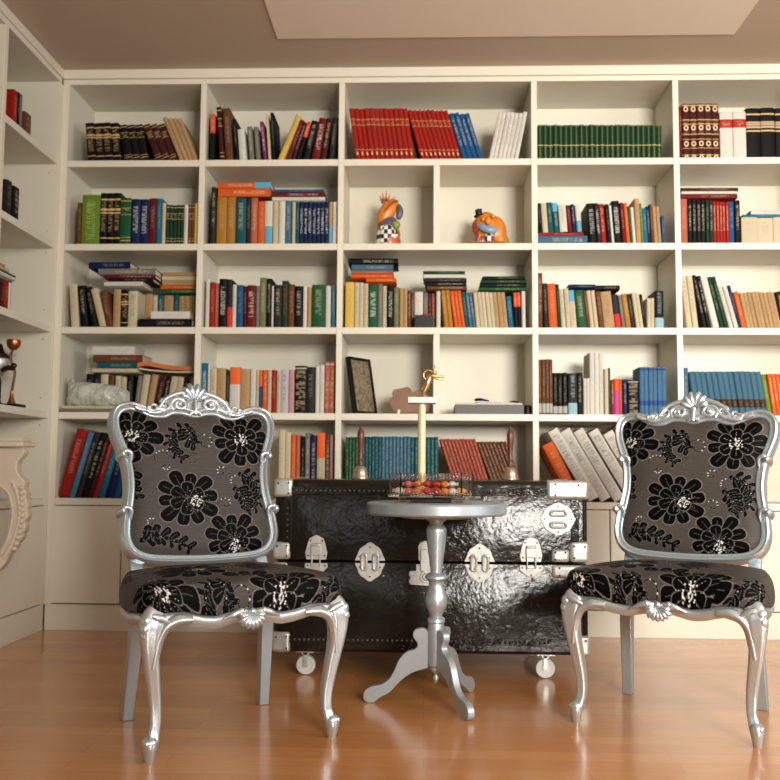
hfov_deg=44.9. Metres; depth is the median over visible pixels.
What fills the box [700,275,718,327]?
book
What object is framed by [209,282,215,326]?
book
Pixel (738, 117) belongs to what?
book
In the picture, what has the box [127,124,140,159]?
book
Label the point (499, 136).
book
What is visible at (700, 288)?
book
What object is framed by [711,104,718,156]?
book
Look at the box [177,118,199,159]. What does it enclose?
book
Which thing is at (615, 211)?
book
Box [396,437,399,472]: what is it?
book
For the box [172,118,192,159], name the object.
book
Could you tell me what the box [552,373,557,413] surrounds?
book
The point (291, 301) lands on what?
book
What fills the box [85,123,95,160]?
book
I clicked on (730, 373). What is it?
book
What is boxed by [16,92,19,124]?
book
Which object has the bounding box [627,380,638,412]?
book
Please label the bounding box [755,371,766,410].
book
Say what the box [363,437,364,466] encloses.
book
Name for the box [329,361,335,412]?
book
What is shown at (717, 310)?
book
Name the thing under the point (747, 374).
book
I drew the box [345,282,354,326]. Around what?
book
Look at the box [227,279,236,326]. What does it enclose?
book
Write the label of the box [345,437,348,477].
book
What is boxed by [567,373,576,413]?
book
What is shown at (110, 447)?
book
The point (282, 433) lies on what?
book
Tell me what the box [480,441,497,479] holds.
book
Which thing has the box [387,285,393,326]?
book
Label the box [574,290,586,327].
book
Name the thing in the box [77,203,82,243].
book
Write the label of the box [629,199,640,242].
book
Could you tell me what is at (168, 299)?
book
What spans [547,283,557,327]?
book
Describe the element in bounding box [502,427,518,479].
bell
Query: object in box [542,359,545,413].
book
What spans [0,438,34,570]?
console
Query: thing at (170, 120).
book
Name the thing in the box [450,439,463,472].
book
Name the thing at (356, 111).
book
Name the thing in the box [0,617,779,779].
floor
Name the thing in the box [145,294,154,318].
book
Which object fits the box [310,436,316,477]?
book
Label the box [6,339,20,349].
cup
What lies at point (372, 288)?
book
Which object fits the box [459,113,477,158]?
book
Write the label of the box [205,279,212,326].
book
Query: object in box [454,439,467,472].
book
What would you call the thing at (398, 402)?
wooden ornament
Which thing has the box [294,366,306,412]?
book
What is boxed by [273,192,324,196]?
book
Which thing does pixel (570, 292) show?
book
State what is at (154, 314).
book
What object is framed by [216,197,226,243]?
book
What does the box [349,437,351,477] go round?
book
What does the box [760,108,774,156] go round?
book
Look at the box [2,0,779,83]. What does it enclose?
ceiling
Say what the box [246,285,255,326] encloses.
book
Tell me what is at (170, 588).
seat cushion
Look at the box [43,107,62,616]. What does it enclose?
wall
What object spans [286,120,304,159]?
book
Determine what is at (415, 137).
book
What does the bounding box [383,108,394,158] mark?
book
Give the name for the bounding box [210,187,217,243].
book
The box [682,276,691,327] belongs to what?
book
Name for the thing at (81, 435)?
book
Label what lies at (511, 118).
book
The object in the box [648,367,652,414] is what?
book
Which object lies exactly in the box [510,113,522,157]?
book
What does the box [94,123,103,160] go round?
book
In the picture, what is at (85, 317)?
book
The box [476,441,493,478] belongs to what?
book
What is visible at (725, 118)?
book
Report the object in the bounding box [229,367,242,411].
book
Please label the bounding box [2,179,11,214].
book
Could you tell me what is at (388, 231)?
figurine
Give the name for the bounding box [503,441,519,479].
book
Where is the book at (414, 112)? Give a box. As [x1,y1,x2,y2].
[412,110,429,158]
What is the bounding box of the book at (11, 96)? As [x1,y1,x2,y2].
[6,89,17,122]
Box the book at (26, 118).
[21,111,30,134]
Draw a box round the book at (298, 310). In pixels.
[294,286,302,326]
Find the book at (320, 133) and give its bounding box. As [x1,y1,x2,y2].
[312,118,326,158]
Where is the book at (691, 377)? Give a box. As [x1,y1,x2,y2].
[688,371,696,393]
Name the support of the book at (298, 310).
on the bookcase at (86, 567)
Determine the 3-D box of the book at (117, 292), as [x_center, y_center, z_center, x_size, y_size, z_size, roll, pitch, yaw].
[-1.230,-0.362,4.322,0.032,0.174,0.136,0,-5,2]
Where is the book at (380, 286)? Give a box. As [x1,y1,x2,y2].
[378,284,382,326]
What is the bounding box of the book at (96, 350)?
[92,346,143,354]
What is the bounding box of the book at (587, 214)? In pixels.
[581,203,596,242]
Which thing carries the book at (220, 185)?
on the book at (263, 194)
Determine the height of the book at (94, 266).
0.029 m
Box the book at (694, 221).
[692,200,696,242]
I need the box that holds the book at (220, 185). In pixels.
[217,182,274,191]
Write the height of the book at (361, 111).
0.241 m
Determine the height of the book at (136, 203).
0.212 m
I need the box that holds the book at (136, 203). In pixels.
[131,199,140,243]
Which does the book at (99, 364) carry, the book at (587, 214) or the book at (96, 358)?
the book at (96, 358)
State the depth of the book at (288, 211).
4.26 m
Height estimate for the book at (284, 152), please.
0.215 m
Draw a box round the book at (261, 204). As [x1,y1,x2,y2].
[257,201,264,243]
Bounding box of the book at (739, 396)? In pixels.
[733,371,744,412]
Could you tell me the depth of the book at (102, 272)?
4.26 m
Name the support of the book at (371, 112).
on the bookcase at (86, 567)
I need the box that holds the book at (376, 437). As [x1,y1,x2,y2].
[375,436,378,478]
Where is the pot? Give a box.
[524,405,530,413]
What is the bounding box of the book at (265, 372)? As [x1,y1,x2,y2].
[262,370,267,409]
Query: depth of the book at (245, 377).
4.20 m
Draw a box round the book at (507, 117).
[497,112,510,158]
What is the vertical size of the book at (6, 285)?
0.122 m
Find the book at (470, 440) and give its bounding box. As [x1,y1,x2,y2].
[469,439,483,478]
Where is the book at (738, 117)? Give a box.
[732,111,745,156]
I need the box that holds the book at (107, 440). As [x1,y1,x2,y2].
[88,433,109,497]
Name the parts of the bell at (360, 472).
handle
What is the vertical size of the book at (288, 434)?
0.297 m
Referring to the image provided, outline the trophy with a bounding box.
[408,365,443,472]
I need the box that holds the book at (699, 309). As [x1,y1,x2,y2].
[692,275,706,327]
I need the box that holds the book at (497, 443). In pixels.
[495,441,507,467]
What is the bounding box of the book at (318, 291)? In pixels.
[311,285,325,326]
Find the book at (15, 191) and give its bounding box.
[11,185,18,219]
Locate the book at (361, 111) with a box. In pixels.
[359,109,370,158]
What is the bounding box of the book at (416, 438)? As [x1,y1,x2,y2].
[414,437,417,472]
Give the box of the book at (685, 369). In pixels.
[684,368,687,395]
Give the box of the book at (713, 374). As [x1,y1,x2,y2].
[711,371,720,407]
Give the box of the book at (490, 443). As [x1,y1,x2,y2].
[488,441,502,478]
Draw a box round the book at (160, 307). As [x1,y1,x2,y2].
[157,295,163,310]
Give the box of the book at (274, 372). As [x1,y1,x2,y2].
[271,370,276,412]
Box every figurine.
[0,339,25,407]
[375,191,402,242]
[471,208,508,242]
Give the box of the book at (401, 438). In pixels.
[400,437,402,472]
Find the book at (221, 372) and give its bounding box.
[217,368,228,408]
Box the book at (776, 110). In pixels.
[774,108,779,156]
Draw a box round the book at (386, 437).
[385,436,388,478]
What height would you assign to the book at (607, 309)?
0.166 m
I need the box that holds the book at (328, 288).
[325,286,331,326]
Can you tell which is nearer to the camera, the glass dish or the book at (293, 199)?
the glass dish
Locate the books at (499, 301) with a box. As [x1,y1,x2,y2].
[0,94,779,477]
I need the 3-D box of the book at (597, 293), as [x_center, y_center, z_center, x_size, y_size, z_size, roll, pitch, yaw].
[0.931,-0.348,4.260,0.040,0.165,0.181,0,-5,2]
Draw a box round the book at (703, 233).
[701,200,705,242]
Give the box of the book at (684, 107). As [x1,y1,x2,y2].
[681,104,689,157]
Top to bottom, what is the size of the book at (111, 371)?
0.018 m
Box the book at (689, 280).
[686,275,697,327]
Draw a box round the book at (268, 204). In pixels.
[264,201,272,243]
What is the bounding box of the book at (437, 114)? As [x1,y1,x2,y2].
[434,110,451,158]
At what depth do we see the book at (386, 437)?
4.15 m
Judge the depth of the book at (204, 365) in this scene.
4.22 m
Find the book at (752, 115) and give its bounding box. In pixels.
[744,108,760,156]
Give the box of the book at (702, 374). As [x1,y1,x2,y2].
[700,371,708,398]
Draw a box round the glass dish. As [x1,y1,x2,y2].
[388,473,473,502]
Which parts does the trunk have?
latch plate, lever, latch plate, hasp plate, hasp plate, lock plate, hasp arm, lid, hasp plate, hasp plate, latch plate, latch plate, lever, hasp plate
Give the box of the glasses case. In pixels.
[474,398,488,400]
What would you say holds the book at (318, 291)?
on the bookcase at (86, 567)
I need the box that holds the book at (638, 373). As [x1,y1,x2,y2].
[633,367,643,413]
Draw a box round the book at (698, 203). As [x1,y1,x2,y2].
[696,201,700,242]
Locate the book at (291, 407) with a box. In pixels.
[288,370,294,412]
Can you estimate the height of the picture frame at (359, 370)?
0.262 m
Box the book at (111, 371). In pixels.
[92,368,146,375]
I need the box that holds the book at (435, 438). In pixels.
[434,437,437,472]
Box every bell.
[352,426,368,478]
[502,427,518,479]
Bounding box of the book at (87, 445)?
[69,432,93,497]
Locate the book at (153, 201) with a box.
[148,198,156,243]
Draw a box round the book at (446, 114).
[443,110,460,158]
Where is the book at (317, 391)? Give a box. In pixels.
[315,366,319,412]
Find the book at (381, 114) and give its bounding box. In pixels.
[378,108,389,158]
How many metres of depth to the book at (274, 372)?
4.19 m
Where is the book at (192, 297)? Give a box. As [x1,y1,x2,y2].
[190,295,195,313]
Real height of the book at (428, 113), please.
0.236 m
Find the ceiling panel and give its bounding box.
[264,0,758,38]
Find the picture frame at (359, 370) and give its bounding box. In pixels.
[345,356,377,413]
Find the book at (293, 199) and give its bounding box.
[272,197,326,201]
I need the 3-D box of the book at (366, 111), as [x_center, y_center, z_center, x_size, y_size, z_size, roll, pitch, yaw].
[-0.089,-1.151,4.370,0.056,0.241,0.200,0,-5,2]
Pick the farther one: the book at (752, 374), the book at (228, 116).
the book at (228, 116)
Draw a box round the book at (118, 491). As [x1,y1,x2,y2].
[114,472,121,497]
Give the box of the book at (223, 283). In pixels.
[218,279,227,326]
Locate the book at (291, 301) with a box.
[288,284,294,326]
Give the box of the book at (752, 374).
[749,371,760,409]
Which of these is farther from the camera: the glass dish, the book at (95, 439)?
the book at (95, 439)
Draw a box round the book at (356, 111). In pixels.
[354,108,365,158]
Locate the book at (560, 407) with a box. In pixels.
[557,373,562,413]
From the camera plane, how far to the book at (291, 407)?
4.20 m
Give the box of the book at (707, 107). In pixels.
[704,103,711,156]
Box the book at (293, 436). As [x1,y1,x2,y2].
[291,434,295,477]
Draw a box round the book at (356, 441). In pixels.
[355,437,357,467]
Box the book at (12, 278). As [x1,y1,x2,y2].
[0,271,15,281]
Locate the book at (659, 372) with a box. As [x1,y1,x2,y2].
[657,367,661,414]
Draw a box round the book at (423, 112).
[421,110,438,158]
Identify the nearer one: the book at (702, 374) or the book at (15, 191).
the book at (15, 191)
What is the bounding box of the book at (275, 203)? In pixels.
[273,201,278,243]
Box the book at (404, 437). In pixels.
[403,436,406,472]
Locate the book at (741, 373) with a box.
[739,371,749,411]
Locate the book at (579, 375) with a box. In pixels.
[577,373,582,413]
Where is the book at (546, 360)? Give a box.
[545,359,548,413]
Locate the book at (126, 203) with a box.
[120,198,131,243]
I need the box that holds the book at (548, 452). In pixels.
[539,441,571,479]
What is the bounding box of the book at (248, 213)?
[246,198,250,243]
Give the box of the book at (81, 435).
[58,428,100,497]
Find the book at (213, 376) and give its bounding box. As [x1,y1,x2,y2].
[210,369,216,397]
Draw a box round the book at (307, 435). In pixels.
[305,433,313,477]
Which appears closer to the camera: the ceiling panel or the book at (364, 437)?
the ceiling panel
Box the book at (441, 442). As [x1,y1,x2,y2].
[439,439,452,472]
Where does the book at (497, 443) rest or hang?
on the bookcase at (86, 567)
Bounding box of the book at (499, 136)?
[493,112,505,158]
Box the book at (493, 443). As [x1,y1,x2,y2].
[492,441,504,473]
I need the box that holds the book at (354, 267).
[352,265,393,272]
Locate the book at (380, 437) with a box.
[378,436,381,478]
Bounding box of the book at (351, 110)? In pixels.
[349,108,360,158]
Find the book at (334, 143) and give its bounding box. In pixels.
[329,117,338,158]
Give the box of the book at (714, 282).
[711,276,728,327]
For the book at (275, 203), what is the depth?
4.26 m
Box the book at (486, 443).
[484,441,501,479]
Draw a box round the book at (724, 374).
[722,371,732,412]
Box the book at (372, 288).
[368,284,377,326]
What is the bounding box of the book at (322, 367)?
[319,365,324,412]
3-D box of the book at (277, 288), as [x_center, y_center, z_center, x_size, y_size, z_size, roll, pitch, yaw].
[-0.499,-0.367,4.313,0.035,0.192,0.186,0,-5,2]
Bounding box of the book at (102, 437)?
[82,432,106,497]
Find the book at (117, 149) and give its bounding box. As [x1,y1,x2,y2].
[110,123,124,159]
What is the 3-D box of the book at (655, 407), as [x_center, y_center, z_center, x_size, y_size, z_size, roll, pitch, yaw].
[1.166,0.011,4.218,0.019,0.211,0.162,0,-5,2]
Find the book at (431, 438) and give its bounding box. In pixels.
[430,437,433,472]
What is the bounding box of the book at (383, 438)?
[381,437,384,478]
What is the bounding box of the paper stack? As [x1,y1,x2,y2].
[456,403,521,404]
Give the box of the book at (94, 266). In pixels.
[89,262,139,273]
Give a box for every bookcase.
[0,0,63,647]
[44,64,779,639]
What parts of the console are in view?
moulding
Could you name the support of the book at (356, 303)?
on the bookcase at (86, 567)
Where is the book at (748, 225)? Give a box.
[740,217,757,242]
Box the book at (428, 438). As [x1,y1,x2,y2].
[426,437,429,472]
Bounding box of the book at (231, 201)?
[226,197,235,243]
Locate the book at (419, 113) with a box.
[417,110,433,158]
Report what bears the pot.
on the bookcase at (86, 567)
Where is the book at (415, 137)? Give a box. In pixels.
[408,110,424,158]
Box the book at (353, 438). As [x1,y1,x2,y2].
[352,437,354,476]
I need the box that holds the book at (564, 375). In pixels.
[562,373,567,413]
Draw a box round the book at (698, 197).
[680,194,737,201]
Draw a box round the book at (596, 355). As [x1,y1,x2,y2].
[594,353,598,414]
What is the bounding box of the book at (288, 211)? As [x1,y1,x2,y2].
[285,201,291,243]
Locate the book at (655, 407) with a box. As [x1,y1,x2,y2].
[653,367,657,413]
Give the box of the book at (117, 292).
[113,289,120,326]
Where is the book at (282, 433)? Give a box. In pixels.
[278,430,290,477]
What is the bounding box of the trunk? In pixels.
[272,477,589,677]
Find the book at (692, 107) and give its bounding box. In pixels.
[689,104,697,157]
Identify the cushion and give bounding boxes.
[119,410,269,554]
[119,562,340,615]
[565,559,774,608]
[623,418,768,553]
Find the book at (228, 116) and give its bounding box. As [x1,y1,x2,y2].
[223,108,234,159]
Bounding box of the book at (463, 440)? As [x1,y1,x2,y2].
[461,439,476,478]
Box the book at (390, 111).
[388,108,399,158]
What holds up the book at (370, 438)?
on the bookcase at (86, 567)
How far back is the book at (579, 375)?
4.15 m
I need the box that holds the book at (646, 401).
[644,367,648,414]
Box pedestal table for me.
[363,500,506,720]
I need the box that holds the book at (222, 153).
[216,107,225,159]
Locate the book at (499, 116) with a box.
[489,112,501,158]
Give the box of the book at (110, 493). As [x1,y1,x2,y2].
[106,461,120,497]
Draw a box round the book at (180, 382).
[176,376,183,390]
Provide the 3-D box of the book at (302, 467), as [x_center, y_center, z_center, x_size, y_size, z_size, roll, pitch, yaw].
[-0.383,0.353,4.255,0.019,0.276,0.182,0,-5,2]
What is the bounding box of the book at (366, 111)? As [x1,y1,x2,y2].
[364,108,374,158]
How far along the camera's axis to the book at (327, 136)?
4.29 m
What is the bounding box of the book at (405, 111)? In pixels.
[403,108,414,158]
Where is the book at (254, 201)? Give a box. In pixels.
[251,198,258,243]
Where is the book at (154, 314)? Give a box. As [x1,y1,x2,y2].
[151,311,195,320]
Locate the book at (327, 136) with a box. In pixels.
[320,118,332,158]
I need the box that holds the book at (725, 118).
[718,112,732,156]
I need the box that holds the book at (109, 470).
[98,449,115,497]
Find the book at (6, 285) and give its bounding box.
[2,281,8,308]
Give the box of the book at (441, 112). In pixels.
[439,110,456,158]
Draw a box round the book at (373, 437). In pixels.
[371,436,374,478]
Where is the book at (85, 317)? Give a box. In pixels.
[78,285,91,326]
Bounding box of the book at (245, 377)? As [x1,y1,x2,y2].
[240,369,250,408]
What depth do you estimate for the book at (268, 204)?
4.26 m
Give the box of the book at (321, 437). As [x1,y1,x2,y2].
[317,433,325,477]
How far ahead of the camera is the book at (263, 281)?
4.23 m
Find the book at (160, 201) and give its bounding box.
[156,198,167,243]
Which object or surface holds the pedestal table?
on the floor
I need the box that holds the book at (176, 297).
[174,295,179,310]
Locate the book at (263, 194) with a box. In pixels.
[218,188,272,200]
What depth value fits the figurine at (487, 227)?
4.29 m
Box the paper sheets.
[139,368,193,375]
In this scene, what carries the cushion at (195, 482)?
on the upholstered chair at (197, 509)
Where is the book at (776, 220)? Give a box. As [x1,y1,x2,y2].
[773,217,779,242]
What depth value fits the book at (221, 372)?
4.21 m
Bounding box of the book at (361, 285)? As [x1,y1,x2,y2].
[359,283,363,326]
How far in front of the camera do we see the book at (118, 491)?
4.18 m
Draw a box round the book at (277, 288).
[273,285,281,326]
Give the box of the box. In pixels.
[415,315,432,326]
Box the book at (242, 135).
[238,129,248,159]
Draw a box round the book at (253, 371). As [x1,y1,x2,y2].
[250,369,255,406]
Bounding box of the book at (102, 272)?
[98,269,162,279]
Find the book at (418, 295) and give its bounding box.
[415,292,422,314]
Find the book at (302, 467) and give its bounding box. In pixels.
[300,437,304,476]
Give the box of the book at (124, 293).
[120,290,129,326]
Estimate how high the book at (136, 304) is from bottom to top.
0.166 m
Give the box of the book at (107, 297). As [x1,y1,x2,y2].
[100,290,113,326]
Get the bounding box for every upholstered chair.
[107,383,349,763]
[560,392,779,747]
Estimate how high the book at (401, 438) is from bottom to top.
0.279 m
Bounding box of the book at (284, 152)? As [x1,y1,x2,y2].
[278,115,301,159]
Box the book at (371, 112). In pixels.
[369,108,379,158]
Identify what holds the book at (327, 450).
on the bookcase at (86, 567)
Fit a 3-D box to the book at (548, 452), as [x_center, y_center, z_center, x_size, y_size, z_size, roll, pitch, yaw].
[0.754,0.365,4.236,0.165,0.264,0.240,0,-5,2]
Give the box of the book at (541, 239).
[538,236,587,242]
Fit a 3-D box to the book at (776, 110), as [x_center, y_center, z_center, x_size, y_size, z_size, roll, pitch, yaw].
[1.757,-1.139,4.302,0.060,0.232,0.176,0,-5,2]
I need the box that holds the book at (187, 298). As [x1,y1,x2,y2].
[184,296,189,310]
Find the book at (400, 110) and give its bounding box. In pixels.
[398,108,409,158]
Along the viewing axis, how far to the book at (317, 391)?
4.19 m
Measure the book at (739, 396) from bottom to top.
0.194 m
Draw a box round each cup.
[0,344,9,403]
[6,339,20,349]
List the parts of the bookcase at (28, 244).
shelf, door, shelf, shelf, shelf, shelf, cornice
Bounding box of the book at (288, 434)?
[285,432,294,477]
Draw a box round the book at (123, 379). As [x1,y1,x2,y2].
[121,377,126,389]
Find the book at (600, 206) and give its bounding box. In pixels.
[598,204,606,242]
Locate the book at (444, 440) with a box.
[443,439,456,472]
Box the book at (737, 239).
[733,200,740,242]
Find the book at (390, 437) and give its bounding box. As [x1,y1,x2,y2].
[389,436,392,472]
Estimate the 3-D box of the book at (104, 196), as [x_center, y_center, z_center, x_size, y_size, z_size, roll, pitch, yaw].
[-1.301,-0.773,4.359,0.030,0.240,0.136,0,-5,2]
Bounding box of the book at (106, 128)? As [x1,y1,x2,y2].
[102,122,112,160]
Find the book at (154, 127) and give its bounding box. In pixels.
[151,124,169,159]
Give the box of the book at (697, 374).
[694,371,702,395]
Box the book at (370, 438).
[368,437,371,478]
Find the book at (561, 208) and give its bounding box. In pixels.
[557,204,567,232]
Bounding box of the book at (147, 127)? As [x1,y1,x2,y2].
[143,124,162,159]
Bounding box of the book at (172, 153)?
[158,123,178,159]
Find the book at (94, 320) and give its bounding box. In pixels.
[85,286,99,326]
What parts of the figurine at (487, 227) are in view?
arm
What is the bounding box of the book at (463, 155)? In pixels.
[449,113,466,158]
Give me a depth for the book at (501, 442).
4.13 m
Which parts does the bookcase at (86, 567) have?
shelf, door, shelf, shelf, shelf, shelf, door, shelf, shelf, shelf, door, shelf, panel, cornice, panel, shelf, shelf, shelf, shelf, door, shelf, shelf, shelf, shelf, shelf, door, shelf, shelf, shelf, shelf, door, shelf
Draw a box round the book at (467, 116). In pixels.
[464,113,482,158]
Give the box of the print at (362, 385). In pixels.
[351,360,374,411]
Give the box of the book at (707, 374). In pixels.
[705,371,714,403]
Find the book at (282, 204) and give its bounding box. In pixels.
[279,201,285,243]
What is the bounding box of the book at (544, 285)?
[542,283,548,327]
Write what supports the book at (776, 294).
on the bookcase at (86, 567)
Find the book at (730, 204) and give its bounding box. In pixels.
[728,202,733,242]
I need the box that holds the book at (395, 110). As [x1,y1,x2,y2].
[393,108,404,158]
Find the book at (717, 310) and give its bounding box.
[707,277,723,327]
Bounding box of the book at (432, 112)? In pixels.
[430,110,447,158]
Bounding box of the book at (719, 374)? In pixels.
[716,371,726,412]
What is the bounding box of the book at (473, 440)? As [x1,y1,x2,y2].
[472,439,487,478]
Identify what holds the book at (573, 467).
on the bookcase at (86, 567)
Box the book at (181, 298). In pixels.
[179,296,184,310]
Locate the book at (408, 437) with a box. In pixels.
[407,436,410,472]
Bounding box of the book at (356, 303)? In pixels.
[354,282,358,326]
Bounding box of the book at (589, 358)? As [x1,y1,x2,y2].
[583,353,594,414]
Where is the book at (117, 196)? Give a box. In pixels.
[113,193,125,243]
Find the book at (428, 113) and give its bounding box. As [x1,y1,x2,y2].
[425,110,442,158]
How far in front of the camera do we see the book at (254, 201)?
4.26 m
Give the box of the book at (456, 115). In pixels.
[454,112,472,158]
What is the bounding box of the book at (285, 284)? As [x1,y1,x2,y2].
[282,281,289,326]
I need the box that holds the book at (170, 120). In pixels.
[168,118,188,159]
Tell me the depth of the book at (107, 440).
4.20 m
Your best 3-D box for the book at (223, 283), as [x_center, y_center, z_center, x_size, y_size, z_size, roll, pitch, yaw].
[-0.747,-0.382,4.323,0.035,0.221,0.180,0,-5,2]
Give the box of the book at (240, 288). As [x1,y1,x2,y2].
[236,285,243,326]
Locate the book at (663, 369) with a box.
[661,367,665,414]
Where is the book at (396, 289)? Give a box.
[394,287,399,326]
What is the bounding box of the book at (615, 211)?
[608,201,621,242]
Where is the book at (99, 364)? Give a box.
[97,362,138,368]
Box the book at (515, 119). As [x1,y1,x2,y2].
[506,113,518,157]
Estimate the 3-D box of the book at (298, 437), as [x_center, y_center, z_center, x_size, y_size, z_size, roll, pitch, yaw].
[-0.404,0.348,4.247,0.017,0.284,0.165,0,-5,2]
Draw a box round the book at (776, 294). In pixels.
[774,291,779,318]
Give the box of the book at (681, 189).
[680,188,737,191]
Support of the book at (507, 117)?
on the bookcase at (86, 567)
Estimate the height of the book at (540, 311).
0.248 m
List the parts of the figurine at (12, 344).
stem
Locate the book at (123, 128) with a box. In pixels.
[119,124,132,159]
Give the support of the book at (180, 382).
on the bookcase at (86, 567)
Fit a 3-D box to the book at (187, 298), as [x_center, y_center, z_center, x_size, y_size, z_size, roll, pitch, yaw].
[-0.934,-0.347,4.422,0.025,0.164,0.144,0,-5,2]
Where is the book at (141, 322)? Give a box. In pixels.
[138,319,194,326]
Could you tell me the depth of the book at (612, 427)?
4.27 m
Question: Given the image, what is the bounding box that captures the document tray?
[453,404,523,413]
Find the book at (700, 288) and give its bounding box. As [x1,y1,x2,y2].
[696,276,710,327]
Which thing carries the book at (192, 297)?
on the bookcase at (86, 567)
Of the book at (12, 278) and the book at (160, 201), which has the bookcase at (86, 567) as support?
the book at (160, 201)
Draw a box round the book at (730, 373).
[727,371,738,414]
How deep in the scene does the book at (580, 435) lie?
4.12 m
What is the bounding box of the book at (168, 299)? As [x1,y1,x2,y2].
[164,295,173,310]
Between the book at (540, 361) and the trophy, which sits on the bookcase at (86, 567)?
the book at (540, 361)
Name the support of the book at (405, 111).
on the bookcase at (86, 567)
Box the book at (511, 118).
[501,112,514,158]
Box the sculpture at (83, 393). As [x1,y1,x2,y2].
[67,378,129,405]
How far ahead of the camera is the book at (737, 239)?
4.18 m
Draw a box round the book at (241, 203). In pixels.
[235,198,246,243]
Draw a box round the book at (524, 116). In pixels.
[514,112,526,157]
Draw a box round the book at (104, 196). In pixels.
[99,193,107,243]
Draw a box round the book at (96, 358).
[93,355,151,362]
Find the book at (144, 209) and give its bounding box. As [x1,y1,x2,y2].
[139,199,149,243]
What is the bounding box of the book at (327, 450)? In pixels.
[325,434,330,477]
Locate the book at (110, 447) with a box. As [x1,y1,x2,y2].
[93,441,112,497]
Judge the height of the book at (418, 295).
0.171 m
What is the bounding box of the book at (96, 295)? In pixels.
[91,288,105,326]
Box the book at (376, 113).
[373,108,384,158]
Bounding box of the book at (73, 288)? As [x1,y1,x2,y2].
[69,284,80,326]
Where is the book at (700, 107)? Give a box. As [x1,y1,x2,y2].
[696,103,704,157]
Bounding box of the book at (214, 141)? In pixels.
[210,114,219,159]
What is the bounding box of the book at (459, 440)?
[458,439,471,473]
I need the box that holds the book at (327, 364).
[324,362,329,412]
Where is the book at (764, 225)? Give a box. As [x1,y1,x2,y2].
[757,218,772,242]
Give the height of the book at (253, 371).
0.196 m
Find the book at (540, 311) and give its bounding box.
[538,273,542,327]
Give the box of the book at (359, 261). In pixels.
[348,258,398,271]
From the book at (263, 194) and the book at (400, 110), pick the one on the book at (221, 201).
the book at (263, 194)
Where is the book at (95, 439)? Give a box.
[75,432,99,497]
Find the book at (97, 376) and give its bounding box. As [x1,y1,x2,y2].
[94,373,101,382]
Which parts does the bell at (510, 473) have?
handle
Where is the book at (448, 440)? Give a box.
[446,438,460,472]
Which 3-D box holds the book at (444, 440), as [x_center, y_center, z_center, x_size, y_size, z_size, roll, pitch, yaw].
[0.285,0.357,4.229,0.101,0.273,0.189,0,-5,2]
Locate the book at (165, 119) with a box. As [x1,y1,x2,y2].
[163,117,183,159]
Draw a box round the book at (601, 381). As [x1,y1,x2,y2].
[599,353,603,414]
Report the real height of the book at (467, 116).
0.219 m
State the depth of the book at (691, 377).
4.13 m
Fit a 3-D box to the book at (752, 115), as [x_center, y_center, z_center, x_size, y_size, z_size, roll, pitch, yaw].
[1.628,-1.141,4.295,0.062,0.232,0.156,0,-5,2]
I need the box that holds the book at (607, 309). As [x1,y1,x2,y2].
[600,291,614,327]
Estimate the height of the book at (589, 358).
0.275 m
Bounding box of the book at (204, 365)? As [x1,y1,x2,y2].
[202,363,208,391]
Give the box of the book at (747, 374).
[744,371,754,410]
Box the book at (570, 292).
[568,290,576,327]
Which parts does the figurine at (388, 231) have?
crown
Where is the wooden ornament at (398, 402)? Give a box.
[389,387,429,413]
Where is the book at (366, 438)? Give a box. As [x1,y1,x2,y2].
[365,437,368,472]
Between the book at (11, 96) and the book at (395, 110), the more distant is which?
the book at (395, 110)
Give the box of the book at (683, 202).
[680,199,687,242]
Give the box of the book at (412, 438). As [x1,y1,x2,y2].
[411,437,414,472]
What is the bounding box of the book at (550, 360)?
[549,359,552,413]
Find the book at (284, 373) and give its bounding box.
[281,370,288,412]
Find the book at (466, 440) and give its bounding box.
[465,439,480,478]
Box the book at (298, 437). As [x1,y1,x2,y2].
[296,435,304,476]
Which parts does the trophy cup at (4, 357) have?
stem, lid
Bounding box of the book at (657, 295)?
[647,291,663,327]
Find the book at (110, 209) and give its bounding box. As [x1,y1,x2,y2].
[106,193,114,243]
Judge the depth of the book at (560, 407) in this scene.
4.15 m
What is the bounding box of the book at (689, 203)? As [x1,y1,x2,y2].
[687,200,691,242]
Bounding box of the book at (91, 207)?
[81,195,100,243]
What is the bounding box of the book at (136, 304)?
[128,291,144,326]
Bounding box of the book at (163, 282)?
[162,281,195,284]
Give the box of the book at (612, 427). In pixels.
[606,424,615,432]
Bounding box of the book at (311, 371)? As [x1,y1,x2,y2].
[306,367,315,412]
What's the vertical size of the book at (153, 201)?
0.217 m
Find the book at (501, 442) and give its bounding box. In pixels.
[499,441,507,464]
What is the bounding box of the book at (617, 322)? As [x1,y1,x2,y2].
[611,294,620,327]
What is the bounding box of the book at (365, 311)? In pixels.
[363,283,367,326]
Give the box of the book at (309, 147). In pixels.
[302,120,318,159]
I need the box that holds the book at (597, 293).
[595,291,604,327]
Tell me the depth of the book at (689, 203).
4.20 m
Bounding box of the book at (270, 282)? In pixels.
[266,279,276,326]
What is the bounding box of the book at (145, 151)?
[135,124,154,159]
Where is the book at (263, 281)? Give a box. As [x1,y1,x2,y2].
[259,278,266,326]
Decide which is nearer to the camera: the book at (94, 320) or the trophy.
the trophy
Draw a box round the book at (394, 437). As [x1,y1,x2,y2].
[392,436,395,472]
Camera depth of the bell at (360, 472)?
3.49 m
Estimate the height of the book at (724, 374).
0.193 m
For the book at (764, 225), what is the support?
on the bookcase at (86, 567)
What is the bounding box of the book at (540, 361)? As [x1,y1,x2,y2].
[538,359,541,413]

